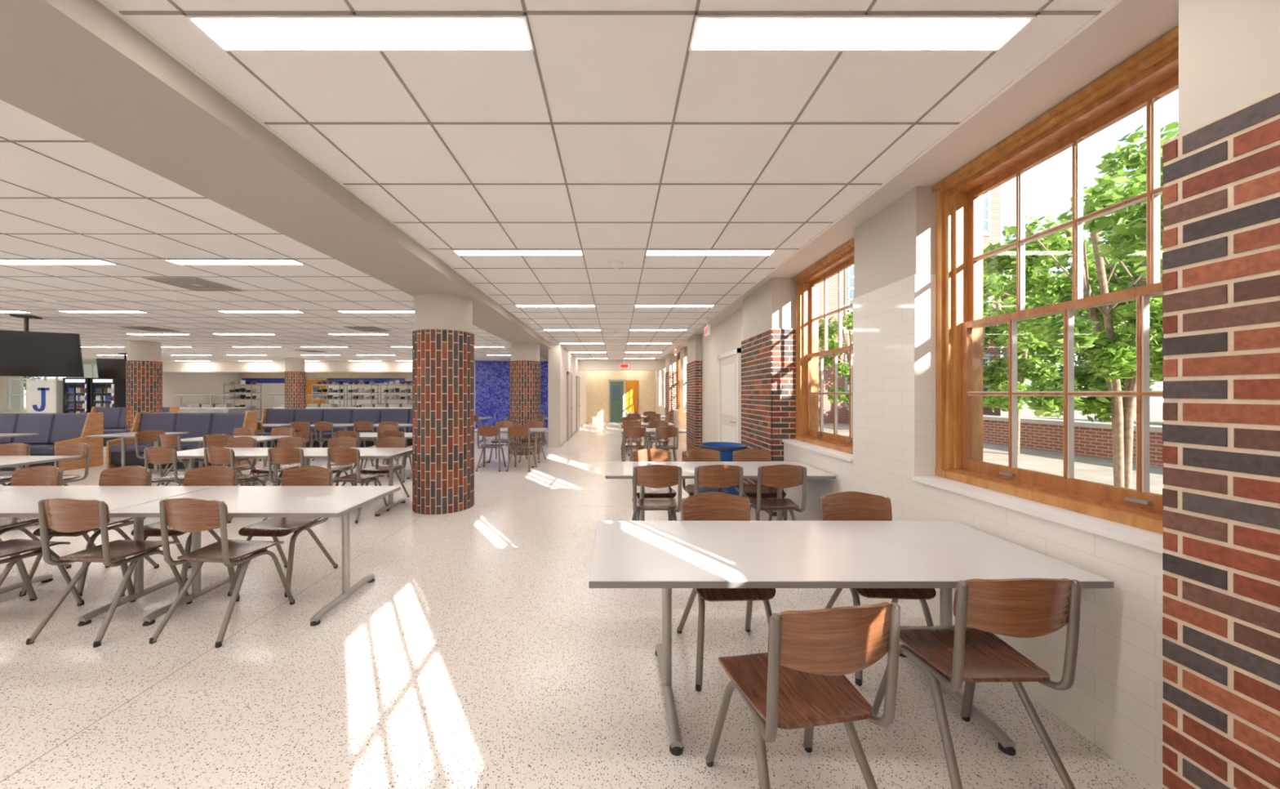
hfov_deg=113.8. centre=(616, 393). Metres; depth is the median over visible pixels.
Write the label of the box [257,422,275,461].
dining chair
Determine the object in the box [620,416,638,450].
dining chair
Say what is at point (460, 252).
ceiling light
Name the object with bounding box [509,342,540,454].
brick column
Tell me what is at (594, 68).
ceiling
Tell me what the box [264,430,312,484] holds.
dining chair
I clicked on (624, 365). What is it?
exit sign
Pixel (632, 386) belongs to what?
door
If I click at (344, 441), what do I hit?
dining chair
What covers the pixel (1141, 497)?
window
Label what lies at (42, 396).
kiosk
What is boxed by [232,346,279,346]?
ceiling light
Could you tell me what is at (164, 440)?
dining chair
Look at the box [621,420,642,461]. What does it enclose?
dining chair
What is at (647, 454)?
dining chair
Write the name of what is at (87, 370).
wall
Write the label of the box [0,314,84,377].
television
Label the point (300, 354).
ceiling light
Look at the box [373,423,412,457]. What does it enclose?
dining table
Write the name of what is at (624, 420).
dining chair
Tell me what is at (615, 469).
dining table
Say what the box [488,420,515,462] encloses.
dining chair
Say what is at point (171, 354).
ceiling light
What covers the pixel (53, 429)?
bench
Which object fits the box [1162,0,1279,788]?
brick pilaster
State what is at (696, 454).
dining chair
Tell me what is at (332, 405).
countertop
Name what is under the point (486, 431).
dining chair
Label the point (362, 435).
dining table
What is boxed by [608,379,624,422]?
door
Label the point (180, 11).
grid
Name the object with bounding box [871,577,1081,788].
dining chair
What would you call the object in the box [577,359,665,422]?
wall
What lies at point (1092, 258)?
tree
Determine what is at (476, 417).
dining chair
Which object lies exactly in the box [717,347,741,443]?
door
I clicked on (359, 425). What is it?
dining chair
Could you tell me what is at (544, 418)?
dining table
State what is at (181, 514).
dining chair
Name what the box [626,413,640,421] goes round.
dining chair
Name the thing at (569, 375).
door
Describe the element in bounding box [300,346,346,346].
ceiling light
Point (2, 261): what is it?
ceiling light
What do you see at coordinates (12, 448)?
dining chair
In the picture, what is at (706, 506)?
dining chair
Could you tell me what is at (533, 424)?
dining chair
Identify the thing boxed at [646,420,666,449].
dining chair
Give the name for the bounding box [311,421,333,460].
dining chair
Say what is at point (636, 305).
ceiling light
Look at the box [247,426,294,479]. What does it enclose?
dining chair
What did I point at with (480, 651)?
floor
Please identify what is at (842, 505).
dining chair
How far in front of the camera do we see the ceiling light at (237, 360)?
16.13 m
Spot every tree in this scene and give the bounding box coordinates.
[23,376,50,394]
[818,299,853,404]
[982,120,1178,488]
[982,235,1119,454]
[990,257,1158,422]
[1048,222,1163,401]
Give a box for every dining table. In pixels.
[0,433,38,474]
[0,455,80,528]
[0,485,31,491]
[0,485,216,626]
[85,431,188,473]
[109,485,400,626]
[143,447,311,485]
[180,435,291,485]
[262,423,289,439]
[302,447,412,515]
[310,423,353,447]
[332,432,412,479]
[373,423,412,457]
[474,427,548,467]
[479,417,493,443]
[503,417,547,444]
[588,520,1113,755]
[605,461,835,520]
[620,422,675,455]
[621,427,687,461]
[625,415,666,417]
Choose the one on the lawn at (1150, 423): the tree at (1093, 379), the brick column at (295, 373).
the tree at (1093, 379)
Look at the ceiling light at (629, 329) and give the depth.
8.83 m
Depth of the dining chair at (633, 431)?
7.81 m
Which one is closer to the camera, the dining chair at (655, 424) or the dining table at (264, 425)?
the dining chair at (655, 424)
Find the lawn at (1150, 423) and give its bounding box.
[1111,422,1163,425]
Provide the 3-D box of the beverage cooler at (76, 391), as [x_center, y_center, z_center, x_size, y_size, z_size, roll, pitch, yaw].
[-20.625,0.450,16.240,0.950,2.080,0.720,0,0,0]
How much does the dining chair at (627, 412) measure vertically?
0.871 m
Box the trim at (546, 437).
[0,436,546,782]
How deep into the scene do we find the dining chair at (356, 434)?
6.96 m
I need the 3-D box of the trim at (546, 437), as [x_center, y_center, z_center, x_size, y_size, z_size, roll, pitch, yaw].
[-4.841,1.490,7.550,13.723,0.001,26.900,0,0,0]
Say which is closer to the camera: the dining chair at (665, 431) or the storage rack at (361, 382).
the dining chair at (665, 431)
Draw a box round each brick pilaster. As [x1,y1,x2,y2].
[665,353,677,426]
[686,333,702,449]
[741,277,795,515]
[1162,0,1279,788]
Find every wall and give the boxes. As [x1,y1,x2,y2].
[0,361,96,413]
[13,365,98,410]
[162,372,242,407]
[241,372,412,422]
[474,360,547,431]
[547,343,586,447]
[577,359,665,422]
[655,186,1163,788]
[846,407,1163,466]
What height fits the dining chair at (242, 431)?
0.871 m
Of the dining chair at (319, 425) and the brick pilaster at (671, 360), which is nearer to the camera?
the dining chair at (319, 425)
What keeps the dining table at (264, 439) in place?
on the floor
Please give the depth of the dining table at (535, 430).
8.66 m
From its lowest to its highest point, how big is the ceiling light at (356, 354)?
0.009 m
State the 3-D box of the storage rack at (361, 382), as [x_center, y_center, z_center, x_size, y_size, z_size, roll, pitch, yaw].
[-11.400,0.455,18.650,1.240,2.070,0.540,0,0,0]
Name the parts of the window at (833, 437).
upper sash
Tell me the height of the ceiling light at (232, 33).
0.009 m
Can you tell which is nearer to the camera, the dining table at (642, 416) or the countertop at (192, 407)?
the dining table at (642, 416)
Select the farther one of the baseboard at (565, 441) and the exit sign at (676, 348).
the baseboard at (565, 441)
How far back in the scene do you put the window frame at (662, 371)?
19.71 m
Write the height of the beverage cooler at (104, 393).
2.080 m
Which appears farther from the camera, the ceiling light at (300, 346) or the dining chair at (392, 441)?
the ceiling light at (300, 346)
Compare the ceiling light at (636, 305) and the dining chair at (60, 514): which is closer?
the dining chair at (60, 514)
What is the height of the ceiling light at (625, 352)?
0.009 m
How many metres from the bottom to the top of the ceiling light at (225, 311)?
0.009 m
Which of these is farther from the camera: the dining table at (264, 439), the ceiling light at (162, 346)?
the ceiling light at (162, 346)
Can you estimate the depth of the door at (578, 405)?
16.25 m
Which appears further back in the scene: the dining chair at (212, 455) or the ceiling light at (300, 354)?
the ceiling light at (300, 354)
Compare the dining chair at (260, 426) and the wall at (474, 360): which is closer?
the dining chair at (260, 426)
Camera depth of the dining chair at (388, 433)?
6.96 m
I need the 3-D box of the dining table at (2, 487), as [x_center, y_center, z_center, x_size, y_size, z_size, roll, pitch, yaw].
[-5.463,1.120,3.000,1.475,0.740,0.760,0,0,0]
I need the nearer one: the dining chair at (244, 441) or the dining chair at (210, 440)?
the dining chair at (244, 441)
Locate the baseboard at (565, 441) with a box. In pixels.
[560,420,586,446]
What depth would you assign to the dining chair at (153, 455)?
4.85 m
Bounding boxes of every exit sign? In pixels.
[620,360,628,368]
[675,342,677,355]
[704,315,710,337]
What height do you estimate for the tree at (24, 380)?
6.410 m
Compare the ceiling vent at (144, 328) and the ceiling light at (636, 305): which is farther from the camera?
the ceiling vent at (144, 328)
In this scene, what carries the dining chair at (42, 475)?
on the floor
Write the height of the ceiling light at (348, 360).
0.009 m
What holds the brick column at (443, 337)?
on the floor
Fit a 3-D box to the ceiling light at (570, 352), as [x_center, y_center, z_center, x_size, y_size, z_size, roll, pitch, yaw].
[-0.935,-1.351,13.770,1.220,0.009,0.150,0,0,0]
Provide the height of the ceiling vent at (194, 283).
0.012 m
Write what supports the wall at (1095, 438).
on the ground at (1097, 469)
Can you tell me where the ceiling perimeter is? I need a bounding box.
[658,0,1178,359]
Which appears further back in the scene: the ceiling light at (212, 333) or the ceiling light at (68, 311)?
the ceiling light at (212, 333)
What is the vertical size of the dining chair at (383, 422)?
0.871 m
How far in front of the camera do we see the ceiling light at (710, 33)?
1.56 m
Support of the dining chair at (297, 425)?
on the floor
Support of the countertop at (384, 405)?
on the floor
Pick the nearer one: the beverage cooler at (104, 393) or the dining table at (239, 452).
the dining table at (239, 452)
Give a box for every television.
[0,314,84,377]
[96,352,127,378]
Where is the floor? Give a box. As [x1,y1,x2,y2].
[0,422,1154,788]
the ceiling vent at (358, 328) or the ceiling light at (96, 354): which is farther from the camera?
the ceiling light at (96, 354)
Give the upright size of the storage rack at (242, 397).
2.070 m
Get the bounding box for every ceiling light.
[0,258,118,264]
[0,310,31,312]
[57,310,148,312]
[80,346,122,346]
[96,354,127,355]
[125,333,190,334]
[161,346,190,346]
[163,258,304,264]
[170,354,208,355]
[174,360,206,360]
[185,14,533,51]
[212,333,275,334]
[217,310,304,312]
[226,354,264,355]
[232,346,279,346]
[237,360,270,360]
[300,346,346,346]
[300,354,338,355]
[327,333,389,334]
[337,310,413,312]
[348,360,380,360]
[355,354,394,355]
[452,249,582,255]
[474,346,504,346]
[515,304,595,306]
[543,328,600,330]
[559,342,604,343]
[569,351,606,352]
[625,351,662,352]
[626,342,671,343]
[629,328,687,330]
[634,304,715,306]
[645,249,775,255]
[688,14,1035,51]
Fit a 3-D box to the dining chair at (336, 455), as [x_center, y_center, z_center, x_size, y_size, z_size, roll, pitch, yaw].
[-3.153,1.055,5.083,0.464,0.871,0.531,0,0,11]
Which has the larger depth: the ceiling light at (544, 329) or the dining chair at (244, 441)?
the ceiling light at (544, 329)
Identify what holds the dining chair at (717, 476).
on the floor
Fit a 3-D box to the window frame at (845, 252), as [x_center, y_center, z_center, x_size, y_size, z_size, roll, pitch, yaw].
[2.295,-0.422,4.320,0.290,1.965,1.480,0,0,0]
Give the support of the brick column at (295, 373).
on the floor
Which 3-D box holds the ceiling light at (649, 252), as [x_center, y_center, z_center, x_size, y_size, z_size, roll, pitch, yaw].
[0.895,-1.351,4.010,1.220,0.009,0.150,0,0,0]
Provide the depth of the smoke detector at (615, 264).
4.31 m
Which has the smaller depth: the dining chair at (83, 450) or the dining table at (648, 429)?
the dining chair at (83, 450)
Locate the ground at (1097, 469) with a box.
[818,402,1163,494]
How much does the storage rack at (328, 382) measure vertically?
2.070 m
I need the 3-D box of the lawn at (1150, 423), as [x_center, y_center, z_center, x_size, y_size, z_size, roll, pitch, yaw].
[17.200,1.330,9.200,12.600,0.080,18.400,0,0,0]
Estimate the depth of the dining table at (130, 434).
7.68 m
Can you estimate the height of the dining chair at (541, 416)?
0.871 m
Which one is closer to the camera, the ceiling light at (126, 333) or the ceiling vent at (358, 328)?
the ceiling vent at (358, 328)
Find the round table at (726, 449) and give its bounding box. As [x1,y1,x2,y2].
[699,441,747,495]
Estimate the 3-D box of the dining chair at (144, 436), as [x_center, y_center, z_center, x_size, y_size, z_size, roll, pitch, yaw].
[-7.617,1.055,7.000,0.531,0.871,0.464,0,0,1]
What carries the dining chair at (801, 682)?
on the floor
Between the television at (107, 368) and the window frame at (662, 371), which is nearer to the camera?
the television at (107, 368)
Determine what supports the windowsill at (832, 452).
in the wall at (1114, 700)
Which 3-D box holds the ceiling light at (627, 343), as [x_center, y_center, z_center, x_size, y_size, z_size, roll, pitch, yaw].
[0.895,-1.351,11.330,1.220,0.009,0.150,0,0,0]
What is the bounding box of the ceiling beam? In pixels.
[0,0,551,359]
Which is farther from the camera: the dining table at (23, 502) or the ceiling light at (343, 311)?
the ceiling light at (343, 311)
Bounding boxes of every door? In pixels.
[305,377,328,403]
[566,371,572,440]
[576,375,580,431]
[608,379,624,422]
[626,380,638,411]
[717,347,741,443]
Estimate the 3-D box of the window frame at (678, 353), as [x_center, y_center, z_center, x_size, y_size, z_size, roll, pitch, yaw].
[2.295,-0.422,14.120,0.290,1.965,1.480,0,0,0]
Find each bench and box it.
[0,412,103,471]
[90,406,179,446]
[106,411,257,468]
[257,407,412,447]
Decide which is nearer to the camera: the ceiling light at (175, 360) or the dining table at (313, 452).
the dining table at (313, 452)
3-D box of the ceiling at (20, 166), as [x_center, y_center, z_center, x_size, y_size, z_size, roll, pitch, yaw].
[-13.793,-1.340,7.750,22.415,0.140,27.500,0,0,0]
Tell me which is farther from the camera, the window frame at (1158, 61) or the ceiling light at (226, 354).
the ceiling light at (226, 354)
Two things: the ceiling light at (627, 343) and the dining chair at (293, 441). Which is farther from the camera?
the ceiling light at (627, 343)
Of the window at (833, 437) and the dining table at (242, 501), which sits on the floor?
the dining table at (242, 501)
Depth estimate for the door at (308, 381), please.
20.22 m
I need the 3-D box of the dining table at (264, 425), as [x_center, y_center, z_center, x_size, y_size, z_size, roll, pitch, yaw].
[-8.350,1.120,9.950,1.100,0.740,0.700,0,0,0]
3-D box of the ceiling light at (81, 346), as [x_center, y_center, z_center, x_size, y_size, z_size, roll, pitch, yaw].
[-14.030,-1.260,11.330,1.220,0.009,0.150,0,0,0]
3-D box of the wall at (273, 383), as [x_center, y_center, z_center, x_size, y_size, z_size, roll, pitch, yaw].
[-13.150,0.040,20.390,11.700,2.900,0.220,0,0,0]
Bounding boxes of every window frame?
[662,370,662,404]
[677,351,679,409]
[793,238,853,453]
[932,26,1178,533]
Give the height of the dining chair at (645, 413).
0.871 m
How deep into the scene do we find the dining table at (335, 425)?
9.93 m
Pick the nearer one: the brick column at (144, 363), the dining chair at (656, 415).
the brick column at (144, 363)
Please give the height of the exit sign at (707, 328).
0.350 m
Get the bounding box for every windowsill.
[782,439,853,462]
[911,475,1163,553]
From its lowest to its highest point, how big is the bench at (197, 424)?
1.100 m
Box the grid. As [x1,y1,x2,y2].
[0,0,1101,360]
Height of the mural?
2.620 m
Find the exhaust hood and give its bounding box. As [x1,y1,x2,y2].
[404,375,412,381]
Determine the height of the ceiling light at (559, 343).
0.009 m
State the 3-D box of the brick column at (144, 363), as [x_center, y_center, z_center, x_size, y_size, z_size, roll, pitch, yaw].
[-11.650,0.110,10.300,0.603,2.760,0.603,0,0,30]
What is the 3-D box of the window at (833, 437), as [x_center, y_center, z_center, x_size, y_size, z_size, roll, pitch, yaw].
[2.285,-0.407,4.320,0.100,1.805,1.260,0,0,0]
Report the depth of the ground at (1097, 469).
8.54 m
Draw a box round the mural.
[475,360,547,427]
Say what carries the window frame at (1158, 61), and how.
attached to the wall at (1114, 700)
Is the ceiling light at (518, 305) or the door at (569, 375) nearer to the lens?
the ceiling light at (518, 305)
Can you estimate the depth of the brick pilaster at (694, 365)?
10.05 m
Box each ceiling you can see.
[0,99,546,366]
[105,0,1114,359]
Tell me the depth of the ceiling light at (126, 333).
8.85 m
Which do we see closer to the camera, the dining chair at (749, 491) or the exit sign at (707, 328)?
the dining chair at (749, 491)
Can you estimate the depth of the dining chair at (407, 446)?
7.83 m
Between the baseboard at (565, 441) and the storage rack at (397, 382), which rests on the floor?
the storage rack at (397, 382)
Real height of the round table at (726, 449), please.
0.808 m
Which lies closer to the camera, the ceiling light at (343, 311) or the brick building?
the ceiling light at (343, 311)
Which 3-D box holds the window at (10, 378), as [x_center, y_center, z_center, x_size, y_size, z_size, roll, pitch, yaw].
[-22.100,-0.235,16.975,5.200,1.950,0.050,0,0,0]
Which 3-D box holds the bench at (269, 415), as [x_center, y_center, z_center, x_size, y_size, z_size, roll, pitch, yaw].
[-7.000,0.940,10.860,4.600,1.100,0.720,0,0,0]
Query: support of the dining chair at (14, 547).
on the floor
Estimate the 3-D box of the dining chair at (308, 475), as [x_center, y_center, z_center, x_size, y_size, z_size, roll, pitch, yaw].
[-2.619,1.055,3.317,0.464,0.871,0.532,0,0,2]
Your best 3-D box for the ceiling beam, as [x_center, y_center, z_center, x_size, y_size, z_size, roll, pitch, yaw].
[-2.175,-1.320,5.000,0.810,0.180,22.000,0,0,0]
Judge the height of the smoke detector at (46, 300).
0.046 m
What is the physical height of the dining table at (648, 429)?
0.740 m
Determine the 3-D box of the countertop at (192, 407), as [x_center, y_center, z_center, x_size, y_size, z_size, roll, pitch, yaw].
[-16.500,0.770,16.875,2.260,1.440,0.950,0,0,0]
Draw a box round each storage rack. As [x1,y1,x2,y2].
[222,380,262,421]
[311,380,347,406]
[343,380,378,407]
[379,380,412,403]
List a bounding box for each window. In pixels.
[8,363,96,411]
[806,257,853,444]
[960,72,1178,512]
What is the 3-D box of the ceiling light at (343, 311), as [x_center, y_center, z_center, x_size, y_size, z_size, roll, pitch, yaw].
[-3.660,-1.260,6.450,1.220,0.009,0.150,0,0,0]
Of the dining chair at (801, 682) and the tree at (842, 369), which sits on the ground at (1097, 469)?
the tree at (842, 369)
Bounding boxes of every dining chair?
[0,442,30,485]
[0,465,71,568]
[0,538,84,605]
[7,442,90,525]
[18,465,159,595]
[26,497,192,647]
[121,465,238,596]
[134,430,186,484]
[143,446,184,485]
[149,497,294,648]
[156,433,204,485]
[202,433,257,484]
[204,446,268,523]
[212,426,256,468]
[222,435,257,485]
[227,465,337,597]
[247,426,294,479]
[250,435,306,485]
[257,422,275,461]
[262,446,303,520]
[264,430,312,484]
[289,421,321,447]
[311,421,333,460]
[321,435,358,485]
[327,446,389,523]
[332,430,376,483]
[353,421,376,460]
[360,435,409,504]
[363,424,400,468]
[376,430,412,482]
[378,421,408,460]
[399,445,412,472]
[474,414,483,441]
[475,425,506,471]
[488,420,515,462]
[506,425,537,471]
[519,420,546,462]
[540,415,546,445]
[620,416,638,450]
[621,420,639,457]
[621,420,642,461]
[622,426,646,461]
[626,411,638,420]
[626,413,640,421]
[631,448,676,520]
[631,464,681,520]
[643,411,655,436]
[644,416,662,449]
[646,413,660,441]
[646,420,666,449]
[648,420,669,451]
[653,426,678,461]
[676,491,776,691]
[681,448,729,496]
[693,464,743,496]
[706,601,900,788]
[733,448,786,520]
[748,464,806,520]
[819,491,936,685]
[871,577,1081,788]
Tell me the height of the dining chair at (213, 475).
0.871 m
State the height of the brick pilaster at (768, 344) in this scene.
2.900 m
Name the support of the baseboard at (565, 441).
attached to the wall at (561, 361)
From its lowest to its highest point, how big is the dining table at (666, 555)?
0.740 m
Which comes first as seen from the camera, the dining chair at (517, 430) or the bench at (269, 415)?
the dining chair at (517, 430)
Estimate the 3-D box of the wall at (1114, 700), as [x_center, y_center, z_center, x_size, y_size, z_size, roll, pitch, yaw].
[2.235,0.040,7.750,0.410,2.900,27.500,0,0,0]
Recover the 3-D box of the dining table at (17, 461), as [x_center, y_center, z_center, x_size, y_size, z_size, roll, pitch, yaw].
[-7.162,1.120,4.630,1.475,0.740,0.760,0,0,0]
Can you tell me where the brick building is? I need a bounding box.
[818,185,1000,422]
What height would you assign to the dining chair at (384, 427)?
0.871 m
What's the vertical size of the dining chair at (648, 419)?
0.871 m
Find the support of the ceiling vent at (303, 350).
in the ceiling at (20, 166)
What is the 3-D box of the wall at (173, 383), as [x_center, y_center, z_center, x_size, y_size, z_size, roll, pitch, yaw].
[-18.700,0.040,19.050,1.000,2.900,4.900,0,0,0]
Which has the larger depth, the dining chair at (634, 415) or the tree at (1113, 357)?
the dining chair at (634, 415)
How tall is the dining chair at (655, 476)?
0.871 m
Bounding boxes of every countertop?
[173,394,246,412]
[262,394,355,408]
[346,394,412,408]
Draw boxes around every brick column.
[125,340,162,432]
[284,357,305,408]
[412,293,474,514]
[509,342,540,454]
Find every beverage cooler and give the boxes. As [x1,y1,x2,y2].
[62,377,90,413]
[90,377,125,410]
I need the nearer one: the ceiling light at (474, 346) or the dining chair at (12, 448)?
the dining chair at (12, 448)
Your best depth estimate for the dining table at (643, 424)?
10.08 m
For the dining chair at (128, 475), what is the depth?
3.45 m
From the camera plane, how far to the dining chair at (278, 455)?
4.85 m
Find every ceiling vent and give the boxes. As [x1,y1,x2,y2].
[120,326,182,331]
[141,276,244,291]
[293,349,324,351]
[344,326,391,331]
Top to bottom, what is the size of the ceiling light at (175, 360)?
0.009 m
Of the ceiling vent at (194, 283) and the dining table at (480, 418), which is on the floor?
the dining table at (480, 418)
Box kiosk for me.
[26,379,62,413]
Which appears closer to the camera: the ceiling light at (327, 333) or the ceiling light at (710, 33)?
the ceiling light at (710, 33)
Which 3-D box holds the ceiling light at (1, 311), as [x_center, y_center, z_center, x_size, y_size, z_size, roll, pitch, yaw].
[-9.760,-1.260,6.450,1.220,0.009,0.150,0,0,0]
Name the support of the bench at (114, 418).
on the floor
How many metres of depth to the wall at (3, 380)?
16.90 m
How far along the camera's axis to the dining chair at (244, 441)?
5.95 m
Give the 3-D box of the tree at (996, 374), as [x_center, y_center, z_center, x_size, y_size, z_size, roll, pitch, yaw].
[8.868,-0.996,9.477,3.437,4.733,2.965,0,0,16]
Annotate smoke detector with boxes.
[40,297,59,302]
[608,260,623,268]
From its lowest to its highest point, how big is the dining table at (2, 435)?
0.740 m
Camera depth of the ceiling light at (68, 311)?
6.42 m
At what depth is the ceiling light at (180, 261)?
3.99 m
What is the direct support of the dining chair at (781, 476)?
on the floor
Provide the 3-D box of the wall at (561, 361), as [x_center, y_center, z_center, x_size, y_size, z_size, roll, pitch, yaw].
[-1.710,0.065,16.500,0.340,2.850,10.000,0,0,0]
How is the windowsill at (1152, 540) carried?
in the wall at (1114, 700)
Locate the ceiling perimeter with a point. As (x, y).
(1122, 28)
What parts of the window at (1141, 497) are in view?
upper sash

